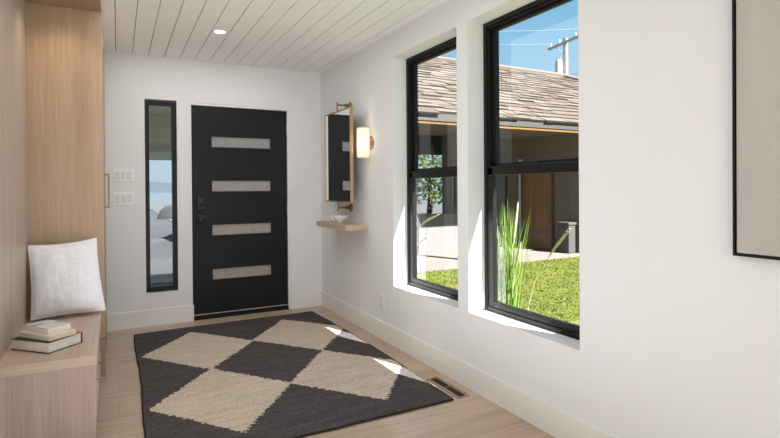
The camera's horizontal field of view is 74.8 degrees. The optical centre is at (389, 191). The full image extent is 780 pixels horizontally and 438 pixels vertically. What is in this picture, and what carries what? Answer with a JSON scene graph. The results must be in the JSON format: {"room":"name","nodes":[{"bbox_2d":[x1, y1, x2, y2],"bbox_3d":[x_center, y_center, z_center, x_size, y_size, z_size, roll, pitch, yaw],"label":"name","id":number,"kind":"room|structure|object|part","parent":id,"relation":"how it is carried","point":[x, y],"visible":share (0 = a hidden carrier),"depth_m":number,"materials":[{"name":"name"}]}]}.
{"room":"entryway","nodes":[
{"label":"entryway","id":0,"kind":"room"},
{"bbox_2d":[104,51,321,313],"bbox_3d":[-1.872,0.045,4.881,2.895,2.739,0.200,-1,0,-28],"label":"wall","id":1,"kind":"structure","parent":0,"point":[130,80],"depth_m":4.74,"materials":[{"name":"white paint"}]},
{"bbox_2d":[112,169,133,181],"bbox_3d":[-2.353,-0.141,4.505,0.170,0.111,0.009,-1,0,-28],"label":"light switch","id":2,"kind":"object","parent":1,"relation":"attached to","point":[118,175],"visible":1,"depth_m":4.50,"materials":[{"name":"white plastic"}]},
{"bbox_2d":[115,171,119,178],"bbox_3d":[-2.393,-0.141,4.480,0.035,0.067,0.003,-1,0,-28],"label":"rocker switch","id":3,"kind":"object","parent":2,"relation":"attached to","point":[117,173],"depth_m":4.48,"materials":[{"name":"white plastic"}]},
{"bbox_2d":[121,171,125,178],"bbox_3d":[-2.352,-0.141,4.502,0.035,0.067,0.003,-1,0,-28],"label":"rocker switch","id":4,"kind":"object","parent":2,"relation":"attached to","point":[123,173],"depth_m":4.50,"materials":[{"name":"white plastic"}]},
{"bbox_2d":[127,171,131,178],"bbox_3d":[-2.310,-0.141,4.524,0.035,0.067,0.003,-1,0,-28],"label":"rocker switch","id":5,"kind":"object","parent":2,"relation":"attached to","point":[129,173],"depth_m":4.52,"materials":[{"name":"white plastic"}]},
{"bbox_2d":[113,192,133,204],"bbox_3d":[-2.352,0.065,4.506,0.170,0.114,0.009,-1,0,-28],"label":"light switch","id":6,"kind":"object","parent":1,"relation":"attached to","point":[119,198],"visible":1,"depth_m":4.50,"materials":[{"name":"white plastic"}]},
{"bbox_2d":[115,195,119,202],"bbox_3d":[-2.392,0.065,4.481,0.035,0.070,0.003,-1,0,-28],"label":"rocker switch","id":7,"kind":"object","parent":6,"relation":"attached to","point":[117,197],"depth_m":4.48,"materials":[{"name":"white plastic"}]},
{"bbox_2d":[121,195,125,202],"bbox_3d":[-2.350,0.065,4.503,0.035,0.070,0.003,-1,0,-28],"label":"rocker switch","id":8,"kind":"object","parent":6,"relation":"attached to","point":[123,197],"depth_m":4.50,"materials":[{"name":"white plastic"}]},
{"bbox_2d":[127,194,131,201],"bbox_3d":[-2.309,0.064,4.526,0.035,0.070,0.003,-1,0,-28],"label":"rocker switch","id":9,"kind":"object","parent":6,"relation":"attached to","point":[129,196],"depth_m":4.52,"materials":[{"name":"white plastic"}]},
{"bbox_2d":[144,100,177,291],"bbox_3d":[-2.109,0.046,4.699,0.263,1.737,0.067,-1,0,-28],"label":"window","id":10,"kind":"structure","parent":1,"relation":"in","point":[174,286],"depth_m":4.69,"materials":[{"name":"black metal"}]},
{"bbox_2d":[107,291,320,331],"bbox_3d":[-1.595,1.138,4.909,1.972,0.150,0.014,-1,0,-28],"label":"baseboard","id":11,"kind":"structure","parent":1,"relation":"attached to","point":[162,316],"depth_m":4.65,"materials":[{"name":"white paint"}]},
{"bbox_2d":[190,103,290,320],"bbox_3d":[-1.459,0.188,5.029,0.954,2.045,0.188,-1,0,-28],"label":"door","id":12,"kind":"structure","parent":1,"relation":"in","point":[240,156],"depth_m":5.01,"materials":[{"name":"black paint"}]},
{"bbox_3d":[-1.793,0.270,4.827,0.066,0.086,0.022,-1,0,-28],"label":"knob plate","id":13,"kind":"part","parent":12,"relation":"part of","materials":[{"name":"black metal"}]},
{"bbox_3d":[-1.773,0.270,4.790,0.058,0.058,0.062,-1,0,-28],"label":"knob","id":14,"kind":"part","parent":12,"relation":"part of","materials":[{"name":"black metal"}]},
{"bbox_3d":[-1.455,-0.051,5.021,0.601,0.138,0.010,-1,0,-28],"label":"glazing frame","id":15,"kind":"part","parent":12,"relation":"part of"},
{"bbox_3d":[-1.460,-0.051,5.030,0.565,0.102,0.001,-1,0,-28],"label":"textured glass","id":16,"kind":"part","parent":12,"relation":"part of","materials":[{"name":"beige glass"}]},
{"bbox_3d":[-1.458,-0.476,5.018,0.601,0.137,0.010,-1,0,-28],"label":"glazing frame","id":17,"kind":"part","parent":12,"relation":"part of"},
{"bbox_3d":[-1.463,-0.476,5.028,0.565,0.101,0.001,-1,0,-28],"label":"textured glass","id":18,"kind":"part","parent":12,"relation":"part of","materials":[{"name":"white glass"}]},
{"bbox_3d":[-1.452,0.371,5.023,0.601,0.136,0.010,-1,0,-28],"label":"glazing frame","id":19,"kind":"part","parent":12,"relation":"part of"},
{"bbox_3d":[-1.457,0.371,5.033,0.565,0.100,0.001,-1,0,-28],"label":"textured glass","id":20,"kind":"part","parent":12,"relation":"part of","materials":[{"name":"glass"}]},
{"bbox_3d":[-1.449,0.795,5.026,0.601,0.138,0.010,-1,0,-28],"label":"glazing frame","id":21,"kind":"part","parent":12,"relation":"part of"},
{"bbox_3d":[-1.454,0.795,5.035,0.565,0.102,0.001,-1,0,-28],"label":"textured glass","id":22,"kind":"part","parent":12,"relation":"part of","materials":[{"name":"grey glass"}]},
{"bbox_2d":[101,0,447,73],"bbox_3d":[-1.241,-1.260,0.064,6.295,0.120,9.287,-1,0,-28],"label":"ceiling","id":23,"kind":"structure","parent":0,"point":[310,36],"depth_m":3.82,"materials":[{"name":"white wood"}]},
{"bbox_2d":[25,0,101,11],"bbox_3d":[-1.821,-1.179,2.561,0.622,0.056,1.339,-1,0,-28],"label":"upper cabinet","id":24,"kind":"object","parent":23,"relation":"attached to","point":[90,5],"visible":1,"depth_m":3.14,"materials":[{"name":"brown wood"}]},
{"bbox_2d":[212,29,226,33],"bbox_3d":[-1.302,-1.220,3.907,0.108,0.006,0.108,-1,0,-28],"label":"recessed light","id":25,"kind":"object","parent":23,"relation":"in","point":[217,31],"visible":1,"depth_m":3.90,"materials":[{"name":"white paint"}]},
{"bbox_2d":[96,306,554,437],"bbox_3d":[-1.222,1.339,0.080,6.295,0.200,9.287,-1,0,-28],"label":"floor","id":26,"kind":"structure","parent":0,"point":[120,405],"depth_m":2.84,"materials":[{"name":"brown wood"}]},
{"bbox_2d":[0,311,106,437],"bbox_3d":[-1.870,0.998,2.709,0.635,0.460,1.040,-1,0,-28],"label":"storage bench","id":27,"kind":"object","parent":26,"relation":"on","point":[55,394],"visible":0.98,"depth_m":2.33,"materials":[{"name":"brown wood"}]},
{"bbox_2d":[0,0,29,358],"bbox_3d":[-1.991,-0.190,2.473,0.221,1.916,1.339,-1,0,-28],"label":"panel","id":28,"kind":"object","parent":27,"relation":"on","point":[14,204],"visible":1,"depth_m":2.67,"materials":[{"name":"brown wood"}]},
{"bbox_2d":[11,331,82,353],"bbox_3d":[-1.697,0.740,2.530,0.238,0.053,0.187,0,0,17],"label":"book","id":29,"kind":"object","parent":27,"relation":"on","point":[18,343],"visible":0.64,"depth_m":2.46,"materials":[{"name":"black paper"}]},
{"bbox_2d":[19,328,75,340],"bbox_3d":[-1.696,0.701,2.528,0.226,0.024,0.133,0,0,22],"label":"paperback book","id":30,"kind":"object","parent":29,"relation":"on","point":[27,334],"visible":0.77,"depth_m":2.48,"materials":[{"name":"beige paper"}]},
{"bbox_2d":[25,320,70,333],"bbox_3d":[-1.704,0.675,2.543,0.178,0.028,0.113,0,0,24],"label":"paperback book","id":31,"kind":"object","parent":30,"relation":"on","point":[46,326],"visible":1,"depth_m":2.52,"materials":[{"name":"beige paper"}]},
{"bbox_3d":[-1.648,1.020,2.258,0.601,0.418,0.020,-1,0,-28],"label":"panel","id":32,"kind":"part","parent":27,"relation":"part of","materials":[{"name":"brown wood"}]},
{"bbox_2d":[28,238,105,320],"bbox_3d":[-1.961,0.525,3.109,0.395,0.464,0.129,-1,0,-38],"label":"throw pillow","id":33,"kind":"object","parent":27,"relation":"on","point":[65,278],"visible":1,"depth_m":3.07,"materials":[{"name":"white fabric"}]},
{"bbox_3d":[-1.516,0.975,2.625,0.021,0.322,0.500,-1,0,-28],"label":"drawer","id":34,"kind":"part","parent":27,"relation":"part of","materials":[{"name":"brown wood"}]},
{"bbox_3d":[-1.754,0.974,3.070,0.021,0.322,0.500,-1,0,-28],"label":"drawer","id":35,"kind":"part","parent":27,"relation":"part of","materials":[{"name":"brown wood"}]},
{"bbox_3d":[-1.493,0.925,2.639,0.034,0.012,0.282,-1,0,-28],"label":"bar pull","id":36,"kind":"part","parent":27,"relation":"part of","materials":[{"name":"gold metal"}]},
{"bbox_3d":[-1.730,0.924,3.084,0.034,0.012,0.282,-1,0,-28],"label":"bar pull","id":37,"kind":"part","parent":27,"relation":"part of","materials":[{"name":"gold metal"}]},
{"bbox_2d":[26,2,109,379],"bbox_3d":[-2.418,0.008,3.729,0.647,2.435,1.277,-1,0,-28],"label":"tall cabinet","id":38,"kind":"object","parent":26,"relation":"on","point":[66,106],"visible":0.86,"depth_m":3.21,"materials":[{"name":"brown wood"}]},
{"bbox_3d":[-2.318,0.007,4.124,0.021,2.407,0.654,-1,0,-28],"label":"door","id":39,"kind":"part","parent":38,"relation":"part of","materials":[{"name":"brown wood"}]},
{"bbox_3d":[-2.160,-0.003,3.891,0.038,0.264,0.010,-1,0,-28],"label":"bar pull","id":40,"kind":"part","parent":38,"relation":"part of","materials":[{"name":"gold metal"}]},
{"bbox_2d":[134,311,453,437],"bbox_3d":[-0.891,1.206,3.642,1.628,0.013,2.429,-1,0,-28],"label":"area rug","id":41,"kind":"object","parent":26,"relation":"on","point":[296,375],"visible":1,"depth_m":3.23,"materials":[{"name":"fabric"}]},
{"bbox_2d":[426,376,470,398],"bbox_3d":[0.353,1.207,3.147,0.090,0.004,0.355,-1,0,-28],"label":"floor vent","id":42,"kind":"object","parent":26,"relation":"in","point":[451,389],"visible":1,"depth_m":3.13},
{"bbox_2d":[431,378,463,396],"bbox_3d":[0.353,1.207,3.147,0.046,0.004,0.319,-1,0,-28],"label":"grille","id":43,"kind":"object","parent":42,"relation":"attached to","point":[451,389],"depth_m":3.13,"materials":[{"name":"metal"}]},
{"bbox_2d":[320,0,779,437],"bbox_3d":[1.457,0.041,1.508,0.200,2.739,9.287,-1,0,-28],"label":"wall","id":44,"kind":"structure","parent":0,"point":[680,333],"depth_m":2.19,"materials":[{"name":"white paint"}]},
{"bbox_2d":[324,102,353,210],"bbox_3d":[-0.418,-0.317,4.645,0.145,1.006,0.610,-1,0,-28],"label":"mirror","id":45,"kind":"object","parent":44,"relation":"attached to","point":[338,125],"visible":1,"depth_m":4.59,"materials":[{"name":"gold metal"}]},
{"bbox_2d":[317,220,367,230],"bbox_3d":[-0.446,0.309,4.640,0.210,0.049,0.716,-1,0,-28],"label":"floating shelf","id":46,"kind":"object","parent":44,"relation":"attached to","point":[345,226],"visible":0.91,"depth_m":4.42,"materials":[{"name":"brown wood"}]},
{"bbox_2d":[331,215,348,222],"bbox_3d":[-0.452,0.246,4.633,0.153,0.076,0.093,-1,0,-28],"label":"bowl","id":47,"kind":"object","parent":46,"relation":"on","point":[340,218],"visible":1,"depth_m":4.61,"materials":[{"name":"white ceramic"}]},
{"bbox_2d":[357,127,373,157],"bbox_3d":[-0.217,-0.408,4.288,0.125,0.244,0.116,-1,0,-28],"label":"wall sconce","id":48,"kind":"object","parent":44,"relation":"attached to","point":[365,143],"visible":1,"depth_m":4.24,"materials":[{"name":"white glass"}]},
{"bbox_3d":[-0.168,-0.408,4.314,0.014,0.116,0.116,-1,0,-28],"label":"plate","id":49,"kind":"part","parent":48,"relation":"part of","materials":[{"name":"gold metal"}]},
{"bbox_2d":[379,293,383,308],"bbox_3d":[-0.070,0.896,4.161,0.009,0.120,0.080,-1,0,-28],"label":"wall outlet","id":50,"kind":"object","parent":44,"relation":"attached to","point":[381,296],"visible":1,"depth_m":4.15,"materials":[{"name":"white plastic"}]},
{"bbox_2d":[406,37,457,300],"bbox_3d":[0.362,-0.151,3.672,0.068,1.780,0.850,-1,0,-28],"label":"window","id":51,"kind":"structure","parent":44,"relation":"in","point":[412,63],"depth_m":3.98,"materials":[{"name":"black metal"}]},
{"bbox_3d":[0.353,0.278,3.668,0.028,0.865,0.790,-1,0,-28],"label":"sash","id":52,"kind":"part","parent":51,"relation":"part of","materials":[{"name":"black metal"}]},
{"bbox_3d":[0.372,-0.566,3.677,0.026,0.892,0.790,-1,0,-28],"label":"sash","id":53,"kind":"part","parent":51,"relation":"part of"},
{"bbox_2d":[321,291,618,437],"bbox_3d":[1.418,1.137,1.376,0.014,0.150,9.087,-1,0,-28],"label":"baseboard","id":54,"kind":"structure","parent":44,"relation":"attached to","point":[558,423],"depth_m":3.02,"materials":[{"name":"white paint"}]},
{"bbox_2d":[483,0,579,339],"bbox_3d":[0.816,-0.149,2.824,0.068,1.780,0.851,-1,0,-28],"label":"window","id":55,"kind":"structure","parent":44,"relation":"in","point":[493,167],"depth_m":3.13,"materials":[{"name":"black metal"}]},
{"bbox_3d":[0.806,0.280,2.820,0.028,0.865,0.791,-1,0,-28],"label":"sash","id":56,"kind":"part","parent":55,"relation":"part of","materials":[{"name":"black metal"}]},
{"bbox_3d":[0.826,-0.564,2.828,0.026,0.892,0.791,-1,0,-28],"label":"sash","id":57,"kind":"part","parent":55,"relation":"part of","materials":[{"name":"black metal"}]},
{"bbox_2d":[732,0,779,259],"bbox_3d":[1.387,-0.343,1.388,0.030,1.130,0.843,-1,0,-28],"label":"framed canvas","id":58,"kind":"object","parent":44,"relation":"attached to","point":[755,23],"visible":1,"depth_m":1.69},
{"label":"outside","id":59,"kind":"structure","parent":0,"visible":0},
{"bbox_2d":[150,218,172,282],"bbox_3d":[-26.093,1.723,8.854,42.280,0.050,21.800,-1,0,-28],"label":"ground","id":60,"kind":"structure","parent":59,"point":[161,262],"depth_m":12.93,"materials":[{"name":"white snow"}]},
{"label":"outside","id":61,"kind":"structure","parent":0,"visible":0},
{"bbox_2d":[150,182,171,192],"bbox_3d":[-143.841,-2.372,290.488,320.000,6.866,12.000,-1,0,-28],"label":"hills","id":62,"kind":"structure","parent":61,"point":[155,187],"depth_m":296.01,"materials":[{"name":"blue"}]},
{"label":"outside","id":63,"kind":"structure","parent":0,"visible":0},
{"bbox_2d":[150,210,157,217],"bbox_3d":[-152.230,2.030,117.660,162.280,0.050,289.000,-1,0,-28],"label":"lake water","id":64,"kind":"structure","parent":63,"point":[152,214],"depth_m":31.75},
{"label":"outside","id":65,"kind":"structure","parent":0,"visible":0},
{"bbox_2d":[417,256,579,325],"bbox_3d":[15.132,1.411,5.761,27.905,0.050,19.900,-1,0,-28],"label":"ground","id":66,"kind":"structure","parent":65,"point":[442,278],"depth_m":7.94,"materials":[{"name":"green plant"}]},
{"bbox_2d":[417,214,439,278],"bbox_3d":[0.287,0.853,5.131,0.519,1.289,0.898,-1,0,-28],"label":"ornamental grass","id":67,"kind":"object","parent":66,"relation":"on","point":[431,218],"depth_m":4.93,"materials":[{"name":"plant"}]},
{"bbox_2d":[497,200,569,308],"bbox_3d":[0.994,0.777,3.956,0.805,1.445,0.768,0,0,22],"label":"ornamental grass","id":68,"kind":"object","parent":66,"relation":"on","point":[507,289],"depth_m":3.85,"materials":[{"name":"plant"}]},
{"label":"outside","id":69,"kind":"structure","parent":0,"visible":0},
{"bbox_2d":[417,245,578,272],"bbox_3d":[8.979,1.374,17.497,27.700,0.050,6.600,-1,0,-28],"label":"ground","id":70,"kind":"structure","parent":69,"point":[447,260],"depth_m":11.00,"materials":[{"name":"concrete"}]},
{"bbox_2d":[417,56,578,254],"bbox_3d":[3.656,-1.374,16.754,15.860,5.557,10.284,-1,0,-28],"label":"house","id":71,"kind":"structure","parent":70,"relation":"on","point":[539,109],"depth_m":12.36,"materials":[{"name":"brown wood"}]},
{"bbox_3d":[1.771,0.093,12.447,0.530,1.580,0.010,-1,0,-28],"label":"pane","id":72,"kind":"part","parent":71,"relation":"part of","materials":[{"name":"clear glass"}]},
{"bbox_3d":[5.991,-1.338,12.318,15.800,0.053,0.050,-1,0,-28],"label":"soffit trim","id":73,"kind":"part","parent":71,"relation":"part of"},
{"bbox_3d":[2.675,0.084,12.930,0.780,1.580,0.010,-1,0,-28],"label":"pane","id":74,"kind":"part","parent":71,"relation":"part of","materials":[{"name":"clear glass"}]},
{"bbox_3d":[3.648,0.698,12.765,0.050,0.700,0.960,-1,0,-28],"label":"kick plate","id":75,"kind":"part","parent":71,"relation":"part of","materials":[{"name":"brown wood"}]},
{"bbox_3d":[3.690,0.371,12.787,0.050,2.088,0.960,-1,0,-28],"label":"door","id":76,"kind":"part","parent":71,"relation":"part of","materials":[{"name":"brown wood"}]},
{"bbox_3d":[3.681,0.347,12.782,0.070,2.160,1.080,-1,0,-28],"label":"door casing","id":77,"kind":"part","parent":71,"relation":"part of","materials":[{"name":"brown wood"}]},
{"bbox_2d":[557,221,575,253],"bbox_3d":[4.076,1.064,11.770,0.260,0.706,0.360,-1,0,-28],"label":"bin","id":78,"kind":"object","parent":70,"relation":"on","point":[567,245],"visible":1,"depth_m":11.65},
{"bbox_3d":[-6.008,0.584,5.040,0.140,1.920,0.130,-1,0,-28],"label":"porch column","id":79,"kind":"structure","parent":0,"visible":0},
{"bbox_2d":[149,105,171,159],"bbox_3d":[-3.875,-0.868,6.176,5.000,0.940,0.150,-1,0,-28],"label":"ceiling","id":80,"kind":"structure","parent":79,"relation":"on","point":[159,116],"depth_m":6.58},
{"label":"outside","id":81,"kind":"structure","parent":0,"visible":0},
{"bbox_2d":[150,199,441,221],"bbox_3d":[9.937,1.211,47.541,57.700,0.050,45.500,-1,0,-28],"label":"ground","id":82,"kind":"structure","parent":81,"point":[421,209],"depth_m":42.11,"materials":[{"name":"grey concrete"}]},
{"bbox_2d":[157,205,171,218],"bbox_3d":[-11.700,1.435,27.766,1.764,1.518,1.450,0,0,0],"label":"boulder","id":83,"kind":"object","parent":82,"relation":"on","point":[166,212],"visible":0.16,"depth_m":27.25,"materials":[{"name":"grey stone"}]},
{"bbox_2d":[417,154,441,213],"bbox_3d":[1.939,-0.698,25.020,3.556,4.154,3.525,-1,0,-28],"label":"leafy tree","id":84,"kind":"object","parent":82,"relation":"on","point":[431,185],"visible":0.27,"depth_m":24.84,"materials":[{"name":"green plant"}]},
{"bbox_2d":[548,32,577,73],"bbox_3d":[8.526,-3.111,24.842,0.628,8.862,2.895,-1,0,-24],"label":"utility pole","id":85,"kind":"object","parent":82,"relation":"on","point":[558,64],"visible":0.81,"depth_m":24.91,"materials":[{"name":"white wood"}]},
{"bbox_2d":[499,44,541,44],"bbox_3d":[6.067,-9.619,33.026,0.021,4.193,14.616,-1,0,-17],"label":"power line","id":86,"kind":"object","parent":85,"relation":"attached to","point":[499,44],"visible":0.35,"depth_m":28.79,"materials":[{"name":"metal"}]},
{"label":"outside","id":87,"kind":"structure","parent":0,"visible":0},
{"bbox_2d":[151,282,172,285],"bbox_3d":[-15.706,1.671,-0.173,32.100,0.050,3.913,-1,0,-28],"label":"path","id":88,"kind":"structure","parent":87,"point":[163,283],"depth_m":8.34,"materials":[{"name":"grey concrete"}]}
]}

